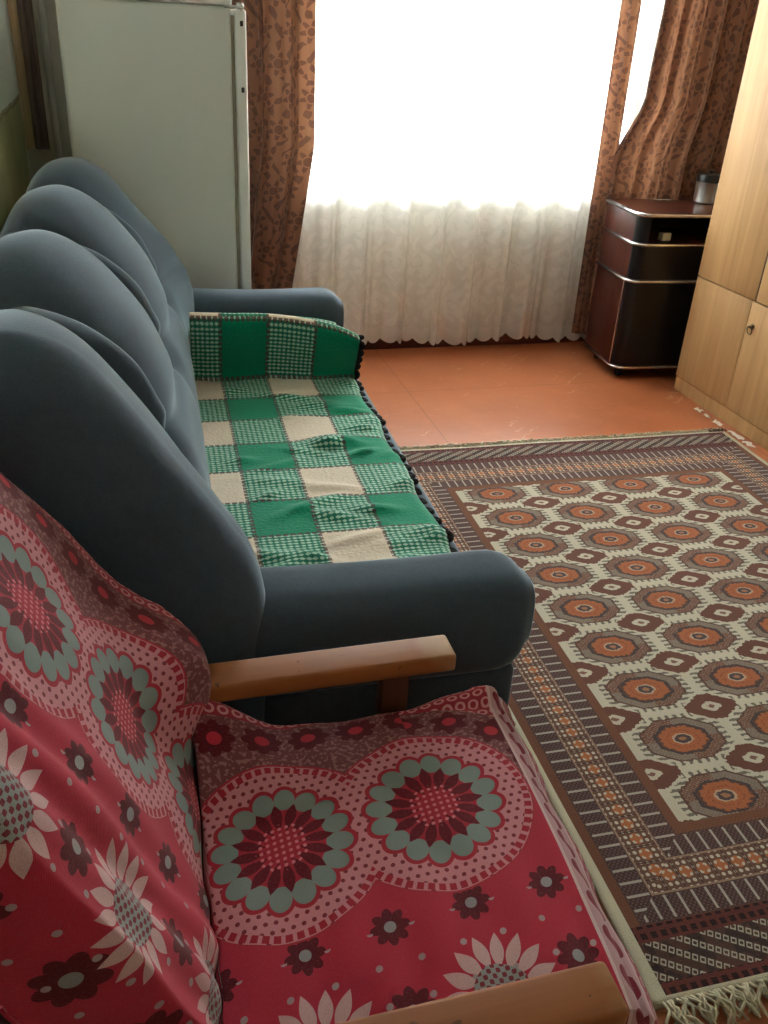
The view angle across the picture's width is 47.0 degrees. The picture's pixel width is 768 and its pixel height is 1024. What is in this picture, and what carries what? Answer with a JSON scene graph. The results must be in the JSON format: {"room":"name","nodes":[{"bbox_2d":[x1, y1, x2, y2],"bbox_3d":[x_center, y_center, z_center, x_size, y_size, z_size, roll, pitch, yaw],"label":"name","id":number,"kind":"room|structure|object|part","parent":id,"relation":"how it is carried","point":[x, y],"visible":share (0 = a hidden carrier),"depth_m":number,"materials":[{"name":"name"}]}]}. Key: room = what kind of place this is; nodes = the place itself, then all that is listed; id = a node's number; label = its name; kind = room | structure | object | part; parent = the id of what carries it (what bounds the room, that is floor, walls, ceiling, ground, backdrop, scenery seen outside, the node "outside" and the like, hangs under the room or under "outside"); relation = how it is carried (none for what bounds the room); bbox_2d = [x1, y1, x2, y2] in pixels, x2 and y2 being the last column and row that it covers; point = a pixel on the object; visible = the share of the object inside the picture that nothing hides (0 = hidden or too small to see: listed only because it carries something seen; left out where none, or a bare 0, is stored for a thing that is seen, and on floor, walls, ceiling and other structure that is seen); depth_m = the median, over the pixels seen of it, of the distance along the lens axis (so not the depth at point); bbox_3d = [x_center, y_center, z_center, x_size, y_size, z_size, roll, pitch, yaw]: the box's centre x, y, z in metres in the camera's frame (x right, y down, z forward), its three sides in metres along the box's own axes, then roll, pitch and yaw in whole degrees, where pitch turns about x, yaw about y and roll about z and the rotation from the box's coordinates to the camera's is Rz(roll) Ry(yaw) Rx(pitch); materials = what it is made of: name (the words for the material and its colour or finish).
{"room":"living room","nodes":[
{"label":"living room","id":0,"kind":"room"},
{"bbox_2d":[0,0,30,232],"bbox_3d":[-0.804,-0.565,1.245,0.100,2.500,5.850,-5,30,-15],"label":"wall","id":1,"kind":"structure","parent":0,"point":[15,181],"depth_m":3.10,"materials":[{"name":"paint"}]},
{"bbox_2d":[6,0,664,180],"bbox_3d":[0.104,-1.970,3.885,3.230,2.500,0.240,-5,30,-15],"label":"wall","id":2,"kind":"structure","parent":0,"point":[37,158],"depth_m":3.52,"materials":[{"name":"paint"}]},
{"bbox_2d":[364,333,584,349],"bbox_3d":[0.075,-0.845,4.363,3.230,0.070,0.022,-5,30,-15],"label":"baseboard","id":3,"kind":"structure","parent":2,"relation":"attached to","point":[505,339],"depth_m":4.46,"materials":[{"name":"paint"}]},
{"bbox_2d":[630,0,656,125],"bbox_3d":[0.421,-2.213,3.807,1.800,1.565,0.205,-5,30,-15],"label":"window","id":4,"kind":"structure","parent":2,"relation":"in","point":[653,3],"depth_m":4.14,"materials":[{"name":"white glass"}]},
{"bbox_2d":[0,341,767,1023],"bbox_3d":[0.733,0.424,2.293,3.430,0.080,5.850,-5,30,-15],"label":"floor","id":5,"kind":"structure","parent":0,"point":[424,396],"depth_m":3.88,"materials":[{"name":"brown wood"}]},
{"bbox_2d":[37,0,62,158],"bbox_3d":[-1.284,-1.760,3.355,0.042,2.500,0.042,-5,30,-15],"label":"pipe","id":6,"kind":"object","parent":5,"relation":"on","point":[40,3],"visible":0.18,"depth_m":3.39,"materials":[{"name":"metal"}]},
{"bbox_2d":[55,0,251,288],"bbox_3d":[-0.818,-1.106,3.312,0.604,1.448,0.563,-5,30,-15],"label":"refrigerator","id":7,"kind":"object","parent":5,"relation":"on","point":[156,92],"visible":0.46,"depth_m":2.90,"materials":[{"name":"metal"}]},
{"bbox_3d":[-0.814,-1.727,2.960,0.536,0.022,0.559,-5,30,-15],"label":"panel","id":8,"kind":"part","parent":7,"relation":"part of","materials":[{"name":"metal"}]},
{"bbox_3d":[-0.566,-1.165,3.362,0.038,1.308,0.555,-5,30,-15],"label":"door","id":9,"kind":"part","parent":7,"relation":"part of","materials":[{"name":"metal"}]},
{"bbox_2d":[0,157,534,724],"bbox_3d":[-0.432,-0.267,2.284,1.013,1.014,2.055,-4,30,-13],"label":"sofa","id":10,"kind":"object","parent":5,"relation":"on","point":[101,425],"visible":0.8,"depth_m":1.52,"materials":[{"name":"blue fabric"}]},
{"bbox_3d":[-0.666,-0.294,2.204,0.525,0.914,2.055,-4,30,-13],"label":"backrest","id":11,"kind":"part","parent":10,"relation":"part of","materials":[{"name":"grey fabric"}]},
{"bbox_3d":[-0.449,-0.678,3.125,0.605,0.229,0.185,-4,30,-13],"label":"armrest","id":12,"kind":"part","parent":10,"relation":"part of","materials":[{"name":"grey fabric"}]},
{"bbox_2d":[188,312,457,566],"bbox_3d":[-0.222,-0.288,2.334,0.528,0.248,1.592,-4,30,-13],"label":"blanket","id":13,"kind":"object","parent":10,"relation":"on","point":[309,472],"visible":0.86,"depth_m":2.31,"materials":[{"name":"fabric"}]},
{"bbox_3d":[-0.036,0.408,1.716,0.535,0.315,0.145,-4,30,-13],"label":"panel","id":14,"kind":"part","parent":10,"relation":"part of","materials":[{"name":"fabric"}]},
{"bbox_3d":[-0.028,0.196,1.600,0.605,0.219,0.180,-4,30,-13],"label":"armrest","id":15,"kind":"part","parent":10,"relation":"part of","materials":[{"name":"fabric"}]},
{"bbox_3d":[-0.246,-0.103,2.435,0.585,0.202,1.650,-4,30,-13],"label":"seat","id":16,"kind":"part","parent":10,"relation":"part of","materials":[{"name":"green fabric"}]},
{"bbox_2d":[0,635,628,1023],"bbox_3d":[-0.164,0.431,1.103,0.816,0.964,0.642,-5,30,-15],"label":"armchair","id":17,"kind":"object","parent":5,"relation":"on","point":[588,993],"visible":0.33,"depth_m":1.30,"materials":[{"name":"brown wood"}]},
{"bbox_2d":[0,1014,10,1023],"bbox_3d":[-0.409,0.271,0.967,0.300,0.577,0.485,-5,30,-15],"label":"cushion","id":18,"kind":"object","parent":17,"relation":"on","point":[2,1020],"depth_m":0.81,"materials":[{"name":"fabric"}]},
{"bbox_2d":[196,767,222,1023],"bbox_3d":[-0.017,0.518,1.206,0.495,0.128,0.503,-5,30,-15],"label":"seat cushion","id":19,"kind":"object","parent":17,"relation":"on","point":[196,767],"depth_m":1.16,"materials":[{"name":"fabric"}]},
{"bbox_2d":[0,472,658,1023],"bbox_3d":[-0.130,0.283,1.075,0.901,0.779,0.616,-3,30,-12],"label":"throw","id":20,"kind":"object","parent":17,"relation":"on","point":[379,863],"visible":1,"depth_m":1.06,"materials":[{"name":"red fabric"}]},
{"bbox_3d":[-0.204,0.252,1.336,0.646,0.032,0.060,-5,30,-15],"label":"armrest","id":21,"kind":"part","parent":17,"relation":"part of","materials":[{"name":"brown wood"}]},
{"bbox_3d":[0.003,0.467,1.525,0.045,0.510,0.034,-5,30,-15],"label":"leg","id":22,"kind":"part","parent":17,"relation":"part of","materials":[{"name":"brown wood"}]},
{"bbox_3d":[-0.060,0.531,0.846,0.628,0.032,0.060,-5,30,-15],"label":"armrest","id":23,"kind":"part","parent":17,"relation":"part of","materials":[{"name":"brown wood"}]},
{"bbox_2d":[399,428,767,1023],"bbox_3d":[0.930,0.246,2.531,1.541,0.022,2.262,-4,30,-14],"label":"rug","id":24,"kind":"object","parent":5,"relation":"on","point":[638,698],"visible":0.93,"depth_m":2.23,"materials":[{"name":"brown carpet"}]},
{"bbox_2d":[582,198,713,375],"bbox_3d":[1.333,-1.043,4.151,0.598,0.751,0.388,-3,30,-11],"label":"nightstand","id":25,"kind":"object","parent":5,"relation":"on","point":[644,286],"visible":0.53,"depth_m":4.02,"materials":[{"name":"brown wood"}]},
{"bbox_3d":[1.057,-1.067,4.114,0.016,0.666,0.308,-3,30,-11],"label":"panel","id":26,"kind":"part","parent":25,"relation":"part of","materials":[{"name":"brown wood"}]},
{"bbox_3d":[1.069,-0.872,4.054,0.007,0.381,0.007,-3,30,-11],"label":"door trim","id":27,"kind":"part","parent":25,"relation":"part of","materials":[{"name":"silver metal"}]},
{"bbox_3d":[1.314,-0.771,4.314,0.580,0.014,0.365,-3,30,-11],"label":"panel","id":28,"kind":"part","parent":25,"relation":"part of","materials":[{"name":"brown wood"}]},
{"bbox_3d":[1.120,-1.226,3.829,0.070,0.105,0.020,20,33,28],"label":"corner post","id":29,"kind":"part","parent":25,"relation":"part of","materials":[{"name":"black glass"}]},
{"bbox_2d":[598,261,696,280],"bbox_3d":[1.335,-1.121,4.120,0.580,0.014,0.365,-3,30,-11],"label":"trim","id":30,"kind":"structure","parent":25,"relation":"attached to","point":[606,267],"depth_m":3.96,"materials":[{"name":"brown wood"}]},
{"bbox_3d":[1.354,-0.873,4.087,0.568,0.381,0.049,-3,30,-11],"label":"door","id":31,"kind":"part","parent":25,"relation":"part of","materials":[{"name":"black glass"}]},
{"bbox_2d":[603,226,707,243],"bbox_3d":[1.343,-1.261,4.043,0.580,0.014,0.365,-3,30,-11],"label":"shelf","id":32,"kind":"object","parent":25,"relation":"attached to","point":[680,234],"depth_m":4.02,"materials":[{"name":"brown wood"}]},
{"bbox_2d":[658,232,671,240],"bbox_3d":[1.244,-1.221,3.911,0.048,0.032,0.031,-11,32,-24],"label":"box","id":33,"kind":"object","parent":25,"relation":"on","point":[663,236],"visible":1,"depth_m":3.90,"materials":[{"name":"paper"}]},
{"bbox_3d":[1.369,-1.117,3.952,0.568,0.142,0.049,-3,30,-11],"label":"drawer","id":34,"kind":"part","parent":25,"relation":"part of","materials":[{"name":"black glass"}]},
{"bbox_3d":[1.298,-1.153,4.296,0.534,0.666,0.008,-3,30,-11],"label":"panel","id":35,"kind":"part","parent":25,"relation":"part of","materials":[{"name":"black wood"}]},
{"bbox_2d":[693,170,720,204],"bbox_3d":[1.499,-1.507,4.080,0.123,0.144,0.144,8,29,8],"label":"jar","id":36,"kind":"object","parent":25,"relation":"on","point":[707,183],"visible":0.84,"depth_m":4.04,"materials":[{"name":"metal"}]},
{"bbox_3d":[1.499,-1.537,4.051,0.123,0.037,0.123,-23,38,-39],"label":"lid","id":37,"kind":"part","parent":36,"relation":"part of","materials":[{"name":"black plastic"}]},
{"bbox_2d":[711,419,722,425],"bbox_3d":[1.409,-0.377,3.723,0.028,0.007,0.056,-9,31,-21],"label":"paper scrap","id":38,"kind":"object","parent":5,"relation":"on","point":[718,423],"visible":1,"depth_m":3.72,"materials":[{"name":"white paper"}]},
{"bbox_2d":[674,0,767,450],"bbox_3d":[1.712,-1.331,3.297,0.489,2.120,0.778,-5,30,-15],"label":"wardrobe","id":39,"kind":"object","parent":5,"relation":"on","point":[722,368],"visible":1,"depth_m":3.56,"materials":[{"name":"brown wood"}]},
{"bbox_3d":[1.410,-0.735,3.778,0.022,0.450,0.386,-5,30,-15],"label":"door","id":40,"kind":"part","parent":39,"relation":"part of","materials":[{"name":"brown wood"}]},
{"bbox_3d":[1.466,-1.629,3.276,0.022,1.594,0.399,-5,30,-15],"label":"door","id":41,"kind":"part","parent":39,"relation":"part of","materials":[{"name":"brown wood"}]},
{"bbox_3d":[1.513,-0.548,3.451,0.022,0.450,0.390,-5,30,-15],"label":"door","id":42,"kind":"part","parent":39,"relation":"part of","materials":[{"name":"brown wood"}]},
{"bbox_3d":[1.569,-1.441,2.946,0.022,1.594,0.369,-5,30,-15],"label":"door","id":43,"kind":"part","parent":39,"relation":"part of","materials":[{"name":"brown wood"}]},
{"bbox_2d":[729,431,743,439],"bbox_3d":[1.445,-0.316,3.616,0.035,0.007,0.083,-4,30,-14],"label":"paper scrap","id":44,"kind":"object","parent":5,"relation":"on","point":[732,432],"visible":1,"depth_m":3.61,"materials":[{"name":"white paper"}]},
{"bbox_2d":[742,441,754,446],"bbox_3d":[1.465,-0.275,3.545,0.040,0.007,0.059,1,29,-4],"label":"paper scrap","id":45,"kind":"object","parent":5,"relation":"on","point":[746,442],"visible":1,"depth_m":3.55,"materials":[{"name":"white paper"}]},
{"bbox_3d":[0.868,-1.831,1.047,3.430,0.080,5.850,-5,30,-15],"label":"ceiling","id":46,"kind":"structure","parent":0,"visible":0},
{"bbox_3d":[0.235,-2.929,3.079,3.230,0.030,0.160,-5,30,-15],"label":"trim","id":47,"kind":"structure","parent":46,"relation":"attached to","visible":0},
{"bbox_2d":[7,0,49,149],"bbox_3d":[-1.320,-2.092,3.104,0.088,1.520,0.032,-5,30,-15],"label":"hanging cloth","id":48,"kind":"object","parent":47,"relation":"hanging from","point":[21,16],"visible":1,"depth_m":3.34,"materials":[{"name":"brown fabric"}]},
{"bbox_2d":[230,0,315,288],"bbox_3d":[-0.696,-1.787,3.395,0.878,2.370,0.057,-5,30,-15],"label":"curtain","id":49,"kind":"object","parent":47,"relation":"hanging from","point":[280,34],"visible":0.28,"depth_m":3.61,"materials":[{"name":"brown fabric"}]},
{"bbox_2d":[292,0,651,345],"bbox_3d":[0.253,-1.875,3.727,1.886,2.437,0.075,-5,30,-15],"label":"lace curtain","id":50,"kind":"object","parent":47,"relation":"hanging from","point":[457,142],"visible":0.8,"depth_m":3.93,"materials":[{"name":"white fabric"}]},
{"bbox_2d":[571,0,758,333],"bbox_3d":[1.338,-1.956,3.931,0.727,2.380,0.059,-4,30,-13],"label":"curtain","id":51,"kind":"object","parent":47,"relation":"hanging from","point":[681,128],"visible":0.54,"depth_m":4.00,"materials":[{"name":"brown fabric"}]},
{"bbox_3d":[1.041,-1.942,3.875,0.122,2.380,0.036,-5,30,-15],"label":"curtain panel","id":52,"kind":"part","parent":51,"relation":"part of","materials":[{"name":"brown fabric"}]}
]}

